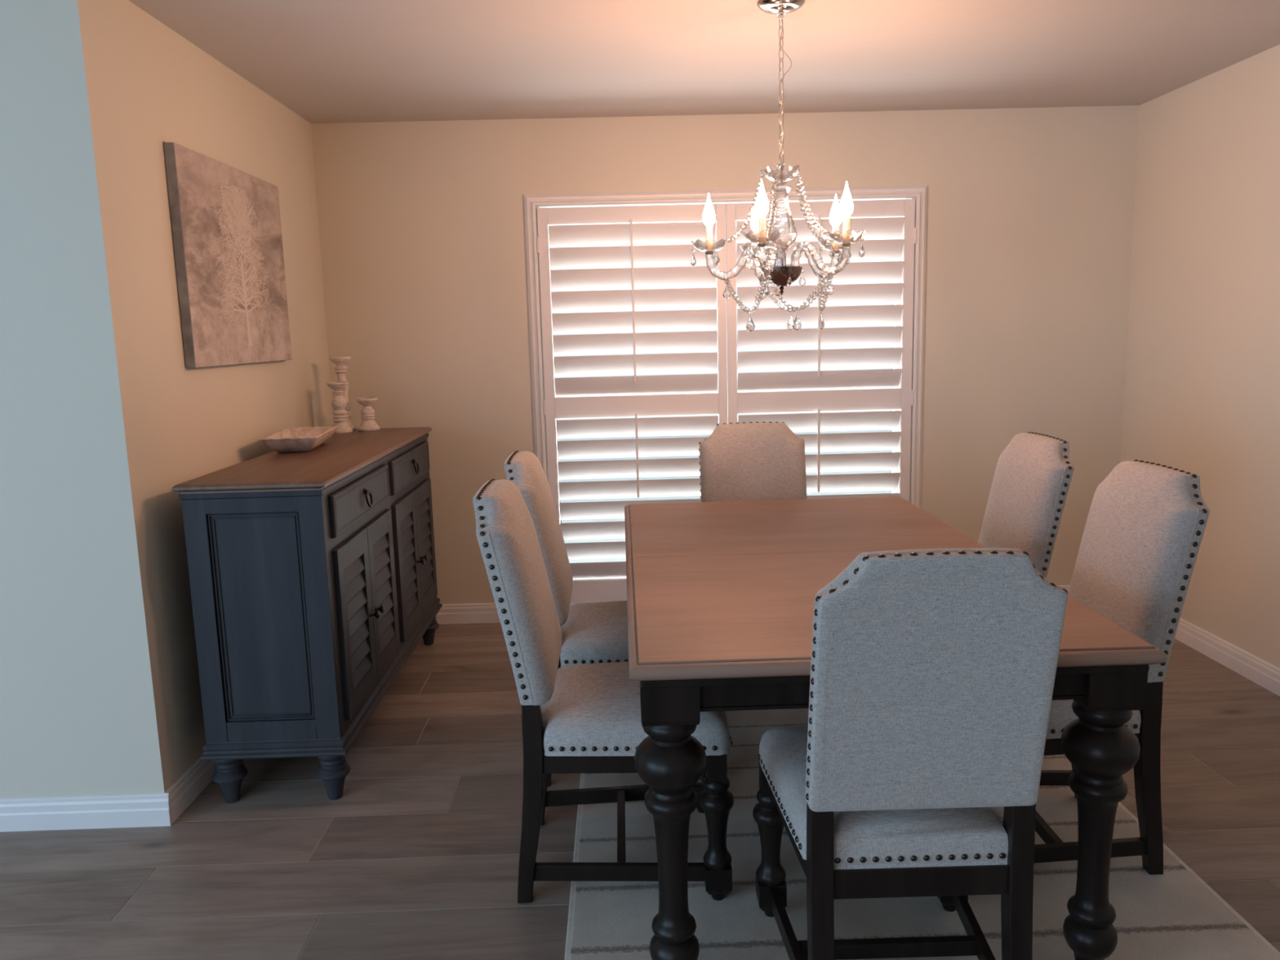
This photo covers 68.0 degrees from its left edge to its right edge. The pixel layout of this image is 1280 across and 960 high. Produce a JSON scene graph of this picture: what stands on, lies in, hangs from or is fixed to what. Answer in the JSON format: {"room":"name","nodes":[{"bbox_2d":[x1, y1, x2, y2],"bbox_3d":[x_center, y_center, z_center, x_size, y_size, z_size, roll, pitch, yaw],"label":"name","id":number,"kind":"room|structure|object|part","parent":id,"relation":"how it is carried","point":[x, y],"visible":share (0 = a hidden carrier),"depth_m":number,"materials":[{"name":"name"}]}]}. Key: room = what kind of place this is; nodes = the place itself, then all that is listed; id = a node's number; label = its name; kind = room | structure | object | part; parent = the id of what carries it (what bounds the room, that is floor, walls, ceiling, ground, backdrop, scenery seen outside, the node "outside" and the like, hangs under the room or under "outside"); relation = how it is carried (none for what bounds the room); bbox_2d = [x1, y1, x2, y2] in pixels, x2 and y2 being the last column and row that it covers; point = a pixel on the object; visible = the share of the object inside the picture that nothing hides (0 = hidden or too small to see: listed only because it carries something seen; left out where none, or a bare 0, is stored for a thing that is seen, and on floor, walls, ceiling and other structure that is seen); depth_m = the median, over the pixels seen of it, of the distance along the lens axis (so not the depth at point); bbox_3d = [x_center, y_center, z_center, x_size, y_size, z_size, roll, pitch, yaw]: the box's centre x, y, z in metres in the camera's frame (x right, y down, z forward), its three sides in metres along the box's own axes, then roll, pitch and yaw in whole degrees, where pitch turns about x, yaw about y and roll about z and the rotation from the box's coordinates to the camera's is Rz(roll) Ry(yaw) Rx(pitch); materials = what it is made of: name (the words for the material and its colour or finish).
{"room":"dining room","nodes":[
{"label":"dining room","id":0,"kind":"room"},
{"bbox_2d":[0,0,333,798],"bbox_3d":[-2.979,-0.269,3.638,2.986,2.440,1.958,-2,9,-1],"label":"wall","id":1,"kind":"structure","parent":0,"point":[103,413],"depth_m":2.79,"materials":[{"name":"beige paint"}]},
{"bbox_2d":[0,792,173,831],"bbox_3d":[-2.921,1.039,2.845,3.001,0.100,0.015,-2,9,-1],"label":"baseboard","id":2,"kind":"structure","parent":1,"relation":"attached to","point":[137,810],"depth_m":2.86,"materials":[{"name":"white paint"}]},
{"bbox_2d":[164,757,215,822],"bbox_3d":[-1.450,0.844,3.845,0.015,0.100,1.958,-2,9,-1],"label":"baseboard","id":3,"kind":"structure","parent":1,"relation":"attached to","point":[191,784],"depth_m":3.01,"materials":[{"name":"white paint"}]},
{"bbox_2d":[163,142,292,368],"bbox_3d":[-1.478,-0.782,3.485,0.035,0.704,0.920,-2,9,-1],"label":"picture","id":4,"kind":"object","parent":1,"relation":"attached to","point":[226,220],"visible":1,"depth_m":3.34,"materials":[{"name":"paint"}]},
{"bbox_2d":[0,622,1279,959],"bbox_3d":[-0.907,1.339,1.078,6.948,0.050,8.200,-2,9,-1],"label":"floor","id":5,"kind":"structure","parent":0,"point":[417,857],"depth_m":2.72,"materials":[{"name":"brown wood"}]},
{"bbox_2d":[171,426,442,803],"bbox_3d":[-1.148,0.391,3.686,0.478,1.028,1.626,-2,9,-1],"label":"sideboard","id":6,"kind":"object","parent":5,"relation":"on","point":[313,575],"visible":1,"depth_m":2.94,"materials":[{"name":"blue paint"}]},
{"bbox_3d":[-1.151,0.421,2.896,0.269,0.651,0.007,-2,9,-1],"label":"panel moulding","id":7,"kind":"part","parent":6,"relation":"part of","materials":[{"name":"blue paint"}]},
{"bbox_2d":[260,426,337,452],"bbox_3d":[-1.312,-0.156,3.683,0.200,0.061,0.424,-3,9,-7],"label":"wooden tray","id":8,"kind":"object","parent":6,"relation":"on","point":[301,438],"visible":1,"depth_m":3.54,"materials":[{"name":"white wood"}]},
{"bbox_3d":[-1.174,-0.077,3.612,0.424,0.020,1.600,-2,9,-1],"label":"cornice","id":9,"kind":"part","parent":6,"relation":"part of","materials":[{"name":"blue paint"}]},
{"bbox_3d":[-1.154,0.711,3.736,0.450,0.051,1.626,-2,9,-1],"label":"moulding","id":10,"kind":"part","parent":6,"relation":"part of","materials":[{"name":"blue paint"}]},
{"bbox_2d":[326,381,352,433],"bbox_3d":[-1.341,-0.324,4.235,0.098,0.224,0.098,-2,9,-1],"label":"candle holder","id":11,"kind":"object","parent":6,"relation":"on","point":[339,403],"visible":0.98,"depth_m":4.21,"materials":[{"name":"white wood"}]},
{"bbox_2d":[328,356,356,430],"bbox_3d":[-1.355,-0.394,4.329,0.098,0.333,0.098,-2,9,-1],"label":"candle holder","id":12,"kind":"object","parent":6,"relation":"on","point":[341,371],"visible":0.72,"depth_m":4.30,"materials":[{"name":"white wood"}]},
{"bbox_3d":[-0.939,0.463,3.136,0.021,0.553,0.346,-2,9,-1],"label":"door","id":13,"kind":"part","parent":6,"relation":"part of","materials":[{"name":"blue paint"}]},
{"bbox_3d":[-0.952,0.060,3.249,0.020,0.131,0.694,-2,9,-1],"label":"drawer","id":14,"kind":"part","parent":6,"relation":"part of","materials":[{"name":"blue paint"}]},
{"bbox_2d":[355,397,379,431],"bbox_3d":[-1.237,-0.300,4.315,0.098,0.146,0.098,-2,9,-1],"label":"candle holder","id":15,"kind":"object","parent":6,"relation":"on","point":[368,424],"visible":1,"depth_m":4.29,"materials":[{"name":"white wood"}]},
{"bbox_3d":[-0.932,0.061,3.250,0.026,0.066,0.060,-2,9,-1],"label":"ring pull","id":16,"kind":"part","parent":6,"relation":"part of","materials":[{"name":"black metal"}]},
{"bbox_3d":[-0.915,0.465,3.282,0.031,0.029,0.029,-2,9,-1],"label":"knob","id":17,"kind":"part","parent":6,"relation":"part of","materials":[{"name":"black metal"}]},
{"bbox_3d":[-0.917,0.455,3.344,0.031,0.029,0.029,-2,9,-1],"label":"knob","id":18,"kind":"part","parent":6,"relation":"part of","materials":[{"name":"black metal"}]},
{"bbox_3d":[-0.946,0.409,3.481,0.021,0.553,0.346,-2,9,-1],"label":"door","id":19,"kind":"part","parent":6,"relation":"part of","materials":[{"name":"blue paint"}]},
{"bbox_3d":[-0.955,0.345,3.895,0.021,0.553,0.346,-2,9,-1],"label":"door","id":20,"kind":"part","parent":6,"relation":"part of","materials":[{"name":"blue paint"}]},
{"bbox_3d":[-0.968,-0.058,4.008,0.020,0.131,0.694,-2,9,-1],"label":"drawer","id":21,"kind":"part","parent":6,"relation":"part of","materials":[{"name":"blue paint"}]},
{"bbox_3d":[-0.948,-0.057,4.009,0.026,0.066,0.060,-2,9,-1],"label":"ring pull","id":22,"kind":"part","parent":6,"relation":"part of","materials":[{"name":"black metal"}]},
{"bbox_3d":[-0.932,0.346,4.040,0.031,0.029,0.029,-2,9,-1],"label":"knob","id":23,"kind":"part","parent":6,"relation":"part of","materials":[{"name":"black metal"}]},
{"bbox_3d":[-0.933,0.337,4.103,0.031,0.029,0.029,-2,9,-1],"label":"knob","id":24,"kind":"part","parent":6,"relation":"part of","materials":[{"name":"black metal"}]},
{"bbox_3d":[-0.963,0.291,4.239,0.021,0.553,0.346,-2,9,-1],"label":"door","id":25,"kind":"part","parent":6,"relation":"part of","materials":[{"name":"blue paint"}]},
{"bbox_2d":[564,708,1279,959],"bbox_3d":[0.629,1.000,2.812,1.636,0.005,2.384,-2,9,-1],"label":"area rug","id":26,"kind":"object","parent":5,"relation":"on","point":[1174,914],"visible":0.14,"depth_m":2.38,"materials":[{"name":"grey fabric"}]},
{"bbox_2d":[503,450,628,786],"bbox_3d":[-0.102,0.429,3.189,0.630,1.054,0.531,-2,9,-1],"label":"dining chair","id":27,"kind":"object","parent":26,"relation":"on","point":[593,633],"visible":0.37,"depth_m":2.99,"materials":[{"name":"fabric"}]},
{"bbox_3d":[-0.357,0.164,3.141,0.116,0.504,0.445,-2,9,-1],"label":"nailhead trim","id":28,"kind":"part","parent":27,"relation":"part of","materials":[{"name":"brown metal"}]},
{"bbox_3d":[-0.330,0.175,3.143,0.188,0.523,0.437,-2,9,-1],"label":"backrest","id":29,"kind":"part","parent":27,"relation":"part of","materials":[{"name":"fabric"}]},
{"bbox_3d":[-0.292,0.708,3.033,0.082,0.560,0.045,-2,9,-1],"label":"leg","id":30,"kind":"part","parent":27,"relation":"part of","materials":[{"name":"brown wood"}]},
{"bbox_3d":[-0.041,0.500,3.202,0.506,0.107,0.496,-2,9,-1],"label":"seat","id":31,"kind":"part","parent":27,"relation":"part of","materials":[{"name":"fabric"}]},
{"bbox_3d":[-0.030,0.568,2.973,0.419,0.013,0.004,-1,9,2],"label":"nailhead trim","id":32,"kind":"part","parent":27,"relation":"part of","materials":[{"name":"brown metal"}]},
{"bbox_2d":[472,479,733,902],"bbox_3d":[-0.090,0.526,2.566,0.630,1.054,0.531,-2,9,-1],"label":"dining chair","id":33,"kind":"object","parent":26,"relation":"on","point":[584,717],"visible":0.85,"depth_m":2.38,"materials":[{"name":"fabric"}]},
{"bbox_3d":[-0.345,0.262,2.519,0.116,0.504,0.445,-2,9,-1],"label":"nailhead trim","id":34,"kind":"part","parent":33,"relation":"part of","materials":[{"name":"brown metal"}]},
{"bbox_3d":[-0.318,0.272,2.521,0.188,0.523,0.437,-2,9,-1],"label":"backrest","id":35,"kind":"part","parent":33,"relation":"part of","materials":[{"name":"fabric"}]},
{"bbox_3d":[-0.280,0.806,2.410,0.082,0.560,0.045,-2,9,-1],"label":"leg","id":36,"kind":"part","parent":33,"relation":"part of","materials":[{"name":"brown wood"}]},
{"bbox_3d":[-0.289,0.746,2.790,0.082,0.560,0.045,-2,9,-1],"label":"leg","id":37,"kind":"part","parent":33,"relation":"part of","materials":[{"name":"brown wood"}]},
{"bbox_3d":[-0.044,0.677,2.590,0.484,0.058,0.466,-2,9,-1],"label":"seat rail","id":38,"kind":"part","parent":33,"relation":"part of","materials":[{"name":"brown wood"}]},
{"bbox_3d":[-0.019,0.665,2.349,0.419,0.013,0.004,-1,9,3],"label":"nailhead trim","id":39,"kind":"part","parent":33,"relation":"part of","materials":[{"name":"brown metal"}]},
{"bbox_3d":[-0.029,0.597,2.578,0.506,0.107,0.496,-2,9,-1],"label":"seat","id":40,"kind":"part","parent":33,"relation":"part of","materials":[{"name":"fabric"}]},
{"bbox_3d":[0.185,0.806,2.840,0.087,0.402,0.087,-2,9,-1],"label":"leg","id":41,"kind":"part","parent":33,"relation":"part of","materials":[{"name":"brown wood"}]},
{"bbox_3d":[0.195,0.875,2.401,0.087,0.402,0.087,-2,9,-1],"label":"leg","id":42,"kind":"part","parent":33,"relation":"part of","materials":[{"name":"brown wood"}]},
{"bbox_2d":[698,421,806,502],"bbox_3d":[0.484,0.322,3.771,0.531,1.054,0.630,-2,9,-1],"label":"dining chair","id":43,"kind":"object","parent":26,"relation":"on","point":[744,461],"visible":0.3,"depth_m":3.90,"materials":[{"name":"fabric"}]},
{"bbox_2d":[624,496,1167,959],"bbox_3d":[0.509,0.599,2.849,1.082,0.778,1.810,-2,9,-1],"label":"dining table","id":44,"kind":"object","parent":26,"relation":"on","point":[721,595],"visible":0.75,"depth_m":2.04,"materials":[{"name":"brown wood"}]},
{"bbox_3d":[0.069,0.766,2.038,0.153,0.720,0.153,-2,9,-1],"label":"leg","id":45,"kind":"part","parent":44,"relation":"part of","materials":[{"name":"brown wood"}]},
{"bbox_3d":[0.490,0.164,3.246,1.082,0.040,0.891,-2,9,-1],"label":"tabletop panel","id":46,"kind":"part","parent":44,"relation":"part of","materials":[{"name":"brown wood"}]},
{"bbox_3d":[0.501,0.263,2.796,1.038,0.017,1.766,-2,9,-1],"label":"cornice","id":47,"kind":"part","parent":44,"relation":"part of","materials":[{"name":"brown wood"}]},
{"bbox_3d":[0.509,0.303,2.351,1.082,0.040,0.917,-2,9,-1],"label":"tabletop panel","id":48,"kind":"part","parent":44,"relation":"part of","materials":[{"name":"brown wood"}]},
{"bbox_3d":[0.986,0.740,2.054,0.153,0.720,0.153,-2,9,-1],"label":"leg","id":49,"kind":"part","parent":44,"relation":"part of","materials":[{"name":"brown wood"}]},
{"bbox_2d":[752,547,1067,959],"bbox_3d":[0.537,0.597,2.010,0.531,1.054,0.630,-2,9,0],"label":"dining chair","id":50,"kind":"object","parent":26,"relation":"on","point":[915,769],"visible":1,"depth_m":1.76,"materials":[{"name":"grey fabric"}]},
{"bbox_3d":[0.321,0.883,2.328,0.087,0.402,0.087,-2,9,0],"label":"leg","id":51,"kind":"part","parent":50,"relation":"part of","materials":[{"name":"brown wood"}]},
{"bbox_3d":[0.302,0.698,2.088,0.004,0.013,0.419,-2,9,-4],"label":"nailhead trim","id":52,"kind":"part","parent":50,"relation":"part of","materials":[{"name":"brown metal"}]},
{"bbox_3d":[0.353,0.877,1.849,0.045,0.560,0.082,-2,9,0],"label":"leg","id":53,"kind":"part","parent":50,"relation":"part of","materials":[{"name":"brown wood"}]},
{"bbox_3d":[0.538,0.660,2.081,0.496,0.107,0.506,-2,9,0],"label":"seat","id":54,"kind":"part","parent":50,"relation":"part of","materials":[{"name":"fabric"}]},
{"bbox_3d":[0.540,0.743,2.075,0.466,0.058,0.484,-2,9,0],"label":"seat rail","id":55,"kind":"part","parent":50,"relation":"part of","materials":[{"name":"brown wood"}]},
{"bbox_3d":[0.542,0.731,1.834,0.332,0.013,0.004,-2,9,0],"label":"nailhead trim","id":56,"kind":"part","parent":50,"relation":"part of","materials":[{"name":"brown metal"}]},
{"bbox_3d":[0.533,0.370,1.751,0.437,0.523,0.188,-2,9,0],"label":"backrest","id":57,"kind":"part","parent":50,"relation":"part of","materials":[{"name":"fabric"}]},
{"bbox_3d":[0.533,0.363,1.723,0.445,0.504,0.116,-2,9,0],"label":"nailhead trim","id":58,"kind":"part","parent":50,"relation":"part of","materials":[{"name":"brown metal"}]},
{"bbox_3d":[0.764,0.871,2.331,0.087,0.402,0.087,-2,9,0],"label":"leg","id":59,"kind":"part","parent":50,"relation":"part of","materials":[{"name":"brown wood"}]},
{"bbox_3d":[0.738,0.867,1.851,0.045,0.560,0.082,-2,9,0],"label":"leg","id":60,"kind":"part","parent":50,"relation":"part of","materials":[{"name":"brown wood"}]},
{"bbox_2d":[977,431,1074,577],"bbox_3d":[1.111,0.374,3.338,0.630,1.054,0.531,-2,9,-1],"label":"dining chair","id":61,"kind":"object","parent":26,"relation":"on","point":[1033,473],"visible":0.38,"depth_m":3.15,"materials":[{"name":"fabric"}]},
{"bbox_3d":[1.352,0.095,3.299,0.116,0.504,0.445,-2,9,-1],"label":"nailhead trim","id":62,"kind":"part","parent":61,"relation":"part of","materials":[{"name":"brown metal"}]},
{"bbox_2d":[1034,459,1209,875],"bbox_3d":[1.109,0.489,2.605,0.630,1.054,0.531,-2,9,-1],"label":"dining chair","id":63,"kind":"object","parent":26,"relation":"on","point":[1146,522],"visible":0.38,"depth_m":2.44,"materials":[{"name":"fabric"}]},
{"bbox_3d":[1.314,0.698,2.836,0.082,0.560,0.045,-2,9,-1],"label":"leg","id":64,"kind":"part","parent":63,"relation":"part of","materials":[{"name":"brown wood"}]},
{"bbox_3d":[1.072,0.642,2.629,0.484,0.058,0.466,-2,9,-1],"label":"seat rail","id":65,"kind":"part","parent":63,"relation":"part of","materials":[{"name":"brown wood"}]},
{"bbox_3d":[1.052,0.563,2.616,0.506,0.107,0.496,-2,9,-1],"label":"seat","id":66,"kind":"part","parent":63,"relation":"part of","materials":[{"name":"fabric"}]},
{"bbox_3d":[1.052,0.632,2.386,0.419,0.013,0.004,-2,9,-4],"label":"nailhead trim","id":67,"kind":"part","parent":63,"relation":"part of","materials":[{"name":"brown metal"}]},
{"bbox_3d":[1.324,0.222,2.567,0.188,0.523,0.437,-2,9,-1],"label":"backrest","id":68,"kind":"part","parent":63,"relation":"part of","materials":[{"name":"fabric"}]},
{"bbox_3d":[1.319,0.757,2.456,0.082,0.560,0.045,-2,9,-1],"label":"leg","id":69,"kind":"part","parent":63,"relation":"part of","materials":[{"name":"brown wood"}]},
{"bbox_3d":[1.350,0.210,2.565,0.116,0.504,0.445,-2,9,-1],"label":"nailhead trim","id":70,"kind":"part","parent":63,"relation":"part of","materials":[{"name":"brown metal"}]},
{"bbox_2d":[128,0,1279,123],"bbox_3d":[-0.993,-1.126,0.576,7.098,0.100,8.128,-2,9,-1],"label":"ceiling","id":71,"kind":"structure","parent":0,"point":[326,61],"depth_m":3.46,"materials":[{"name":"white paint"}]},
{"bbox_2d":[690,0,866,331],"bbox_3d":[0.433,-0.987,3.033,0.551,1.009,0.556,-2,9,-1],"label":"chandelier","id":72,"kind":"object","parent":71,"relation":"hanging from","point":[768,248],"visible":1,"depth_m":3.01,"materials":[{"name":"clear glass"}]},
{"bbox_3d":[0.222,-0.871,3.062,0.041,0.104,0.041,-2,9,-1],"label":"candle bulb","id":73,"kind":"part","parent":72,"relation":"part of","materials":[{"name":"white glass"}]},
{"bbox_3d":[0.225,-0.759,3.080,0.113,0.037,0.113,2,10,21],"label":"drip dish","id":74,"kind":"part","parent":72,"relation":"part of","materials":[{"name":"clear glass"}]},
{"bbox_3d":[0.316,-0.706,3.080,0.208,0.113,0.028,-1,9,5],"label":"arm","id":75,"kind":"part","parent":72,"relation":"part of","materials":[{"name":"clear glass"}]},
{"bbox_3d":[0.328,-0.878,3.052,0.159,0.236,0.018,-1,9,5],"label":"bead chain","id":76,"kind":"part","parent":72,"relation":"part of","materials":[{"name":"clear glass"}]},
{"bbox_3d":[0.403,-0.795,3.283,0.113,0.037,0.113,-5,10,-23],"label":"drip dish","id":77,"kind":"part","parent":72,"relation":"part of","materials":[{"name":"clear glass"}]},
{"bbox_3d":[0.400,-0.907,3.265,0.041,0.104,0.041,-2,9,-1],"label":"candle bulb","id":78,"kind":"part","parent":72,"relation":"part of","materials":[{"name":"white glass"}]},
{"bbox_3d":[0.425,-0.728,3.205,0.028,0.112,0.207,-4,9,-13],"label":"arm","id":79,"kind":"part","parent":72,"relation":"part of","materials":[{"name":"clear glass"}]},
{"bbox_3d":[0.367,-0.726,2.849,0.113,0.037,0.113,2,10,21],"label":"drip dish","id":80,"kind":"part","parent":72,"relation":"part of","materials":[{"name":"clear glass"}]},
{"bbox_3d":[0.364,-0.838,2.831,0.041,0.104,0.041,-2,9,-1],"label":"candle bulb","id":81,"kind":"part","parent":72,"relation":"part of","materials":[{"name":"white glass"}]},
{"bbox_3d":[0.403,-0.686,2.939,0.027,0.111,0.206,2,10,23],"label":"arm","id":82,"kind":"part","parent":72,"relation":"part of","materials":[{"name":"clear glass"}]},
{"bbox_3d":[0.424,-0.898,3.162,0.019,0.236,0.158,-4,9,-13],"label":"bead chain","id":83,"kind":"part","parent":72,"relation":"part of","materials":[{"name":"clear glass"}]},
{"bbox_3d":[0.405,-0.860,2.927,0.018,0.236,0.159,2,10,23],"label":"bead chain","id":84,"kind":"part","parent":72,"relation":"part of","materials":[{"name":"clear glass"}]},
{"bbox_3d":[0.451,-0.975,3.026,0.122,0.045,0.122,-5,10,-23],"label":"crown dish","id":85,"kind":"part","parent":72,"relation":"part of","materials":[{"name":"clear glass"}]},
{"bbox_3d":[0.451,-0.973,3.026,0.036,0.065,0.036,-2,9,-1],"label":"crown stem","id":86,"kind":"part","parent":72,"relation":"part of","materials":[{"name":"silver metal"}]},
{"bbox_3d":[0.459,-0.660,3.075,0.134,0.068,0.134,-2,9,-1],"label":"lamp shade","id":87,"kind":"part","parent":72,"relation":"part of","materials":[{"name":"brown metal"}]},
{"bbox_3d":[0.458,-0.718,3.067,0.036,0.056,0.036,-2,9,-1],"label":"stem","id":88,"kind":"part","parent":72,"relation":"part of","materials":[{"name":"clear glass"}]},
{"bbox_3d":[0.458,-1.220,2.988,0.041,0.446,0.009,-2,9,-1],"label":"cord","id":89,"kind":"part","parent":72,"relation":"part of","materials":[{"name":"silver metal"}]},
{"bbox_3d":[0.561,-0.892,3.105,0.156,0.236,0.019,-7,10,-31],"label":"bead chain","id":90,"kind":"part","parent":72,"relation":"part of","materials":[{"name":"clear glass"}]},
{"bbox_3d":[0.548,-0.869,2.960,0.158,0.236,0.019,6,12,40],"label":"bead chain","id":91,"kind":"part","parent":72,"relation":"part of","materials":[{"name":"clear glass"}]},
{"bbox_3d":[0.579,-0.722,3.140,0.207,0.112,0.028,-7,10,-31],"label":"arm","id":92,"kind":"part","parent":72,"relation":"part of","materials":[{"name":"clear glass"}]},
{"bbox_3d":[0.565,-0.696,2.976,0.208,0.113,0.028,6,12,40],"label":"arm","id":93,"kind":"part","parent":72,"relation":"part of","materials":[{"name":"clear glass"}]},
{"bbox_3d":[0.655,-0.785,3.178,0.113,0.037,0.113,-5,10,-23],"label":"drip dish","id":94,"kind":"part","parent":72,"relation":"part of","materials":[{"name":"clear glass"}]},
{"bbox_3d":[0.652,-0.897,3.160,0.041,0.104,0.041,-2,9,-1],"label":"candle bulb","id":95,"kind":"part","parent":72,"relation":"part of","materials":[{"name":"white glass"}]},
{"bbox_3d":[0.632,-0.743,2.909,0.113,0.037,0.113,2,10,21],"label":"drip dish","id":96,"kind":"part","parent":72,"relation":"part of","materials":[{"name":"clear glass"}]},
{"bbox_3d":[0.629,-0.855,2.892,0.041,0.104,0.041,-2,9,-1],"label":"candle bulb","id":97,"kind":"part","parent":72,"relation":"part of","materials":[{"name":"white glass"}]},
{"bbox_2d":[311,105,1139,604],"bbox_3d":[0.446,-0.530,4.739,4.152,2.440,0.150,-2,9,-1],"label":"wall","id":98,"kind":"structure","parent":0,"point":[1030,211],"depth_m":4.58,"materials":[{"name":"beige paint"}]},
{"bbox_2d":[435,602,500,624],"bbox_3d":[-0.988,0.680,4.813,0.980,0.100,0.015,-2,9,-1],"label":"baseboard","id":99,"kind":"structure","parent":98,"relation":"attached to","point":[465,613],"depth_m":4.81,"materials":[{"name":"white paint"}]},
{"bbox_2d":[537,204,727,601],"bbox_3d":[-0.019,-0.347,4.660,0.900,1.932,0.074,-2,9,-1],"label":"plantation shutter","id":100,"kind":"object","parent":98,"relation":"attached to","point":[660,244],"visible":0.72,"depth_m":4.63,"materials":[{"name":"white wood"}]},
{"bbox_3d":[0.009,0.551,4.810,0.802,0.109,0.027,-2,9,-1],"label":"rail","id":101,"kind":"part","parent":100,"relation":"part of","materials":[{"name":"white wood"}]},
{"bbox_3d":[-0.038,-1.264,4.525,0.802,0.078,0.027,-2,9,-1],"label":"rail","id":102,"kind":"part","parent":100,"relation":"part of","materials":[{"name":"white wood"}]},
{"bbox_3d":[-0.033,-0.855,4.549,0.011,0.765,0.011,-2,9,-1],"label":"tilt rod","id":103,"kind":"part","parent":100,"relation":"part of","materials":[{"name":"white wood"}]},
{"bbox_3d":[-0.014,-0.119,4.665,0.011,0.415,0.011,-2,9,-1],"label":"tilt rod","id":104,"kind":"part","parent":100,"relation":"part of","materials":[{"name":"white wood"}]},
{"bbox_3d":[-0.015,-0.364,4.666,0.802,0.103,0.027,-2,9,-1],"label":"rail","id":105,"kind":"part","parent":100,"relation":"part of","materials":[{"name":"white wood"}]},
{"bbox_2d":[558,429,892,579],"bbox_3d":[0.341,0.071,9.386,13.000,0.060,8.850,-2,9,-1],"label":"window","id":106,"kind":"structure","parent":98,"relation":"attached to","point":[615,540],"depth_m":9.77,"materials":[{"name":"glass"}]},
{"bbox_2d":[524,185,927,605],"bbox_3d":[0.436,-0.355,4.743,1.925,2.094,0.174,-2,9,-1],"label":"window frame","id":107,"kind":"structure","parent":98,"relation":"attached to","point":[918,193],"depth_m":4.55,"materials":[{"name":"white paint"}]},
{"bbox_2d":[548,205,902,523],"bbox_3d":[0.435,-0.344,4.805,1.807,2.017,0.037,-2,9,-1],"label":"window","id":108,"kind":"structure","parent":98,"relation":"in","point":[900,325],"depth_m":4.78,"materials":[{"name":"white paint"}]},
{"bbox_2d":[725,199,916,502],"bbox_3d":[0.888,-0.373,4.676,0.910,1.932,0.074,-2,9,-1],"label":"plantation shutter","id":109,"kind":"object","parent":98,"relation":"attached to","point":[882,242],"visible":0.66,"depth_m":4.64,"materials":[{"name":"white wood"}]},
{"bbox_3d":[0.881,-0.144,4.680,0.011,0.415,0.011,-2,9,-1],"label":"tilt rod","id":110,"kind":"part","parent":109,"relation":"part of","materials":[{"name":"white wood"}]},
{"bbox_3d":[0.882,-0.390,4.682,0.809,0.103,0.027,-2,9,-1],"label":"rail","id":111,"kind":"part","parent":109,"relation":"part of","materials":[{"name":"white wood"}]},
{"bbox_3d":[0.862,-0.880,4.565,0.011,0.765,0.011,-2,9,-1],"label":"tilt rod","id":112,"kind":"part","parent":109,"relation":"part of","materials":[{"name":"white wood"}]},
{"bbox_3d":[0.859,-1.290,4.541,0.809,0.078,0.027,-2,9,-1],"label":"rail","id":113,"kind":"part","parent":109,"relation":"part of","materials":[{"name":"white wood"}]},
{"bbox_2d":[1057,585,1070,592],"bbox_3d":[1.928,0.597,4.863,1.010,0.100,0.015,-2,9,-1],"label":"baseboard","id":114,"kind":"structure","parent":98,"relation":"attached to","point":[1066,587],"depth_m":4.86,"materials":[{"name":"white paint"}]},
{"bbox_2d":[1120,44,1279,668],"bbox_3d":[2.547,0.032,0.808,0.120,2.440,7.878,-2,9,-1],"label":"wall","id":115,"kind":"structure","parent":0,"point":[1202,386],"depth_m":3.97,"materials":[{"name":"beige paint"}]},
{"bbox_2d":[1174,617,1279,696],"bbox_3d":[2.509,1.189,0.988,0.015,0.100,7.878,-2,9,-1],"label":"baseboard","id":116,"kind":"structure","parent":115,"relation":"attached to","point":[1264,673],"depth_m":3.92,"materials":[{"name":"white paint"}]}
]}

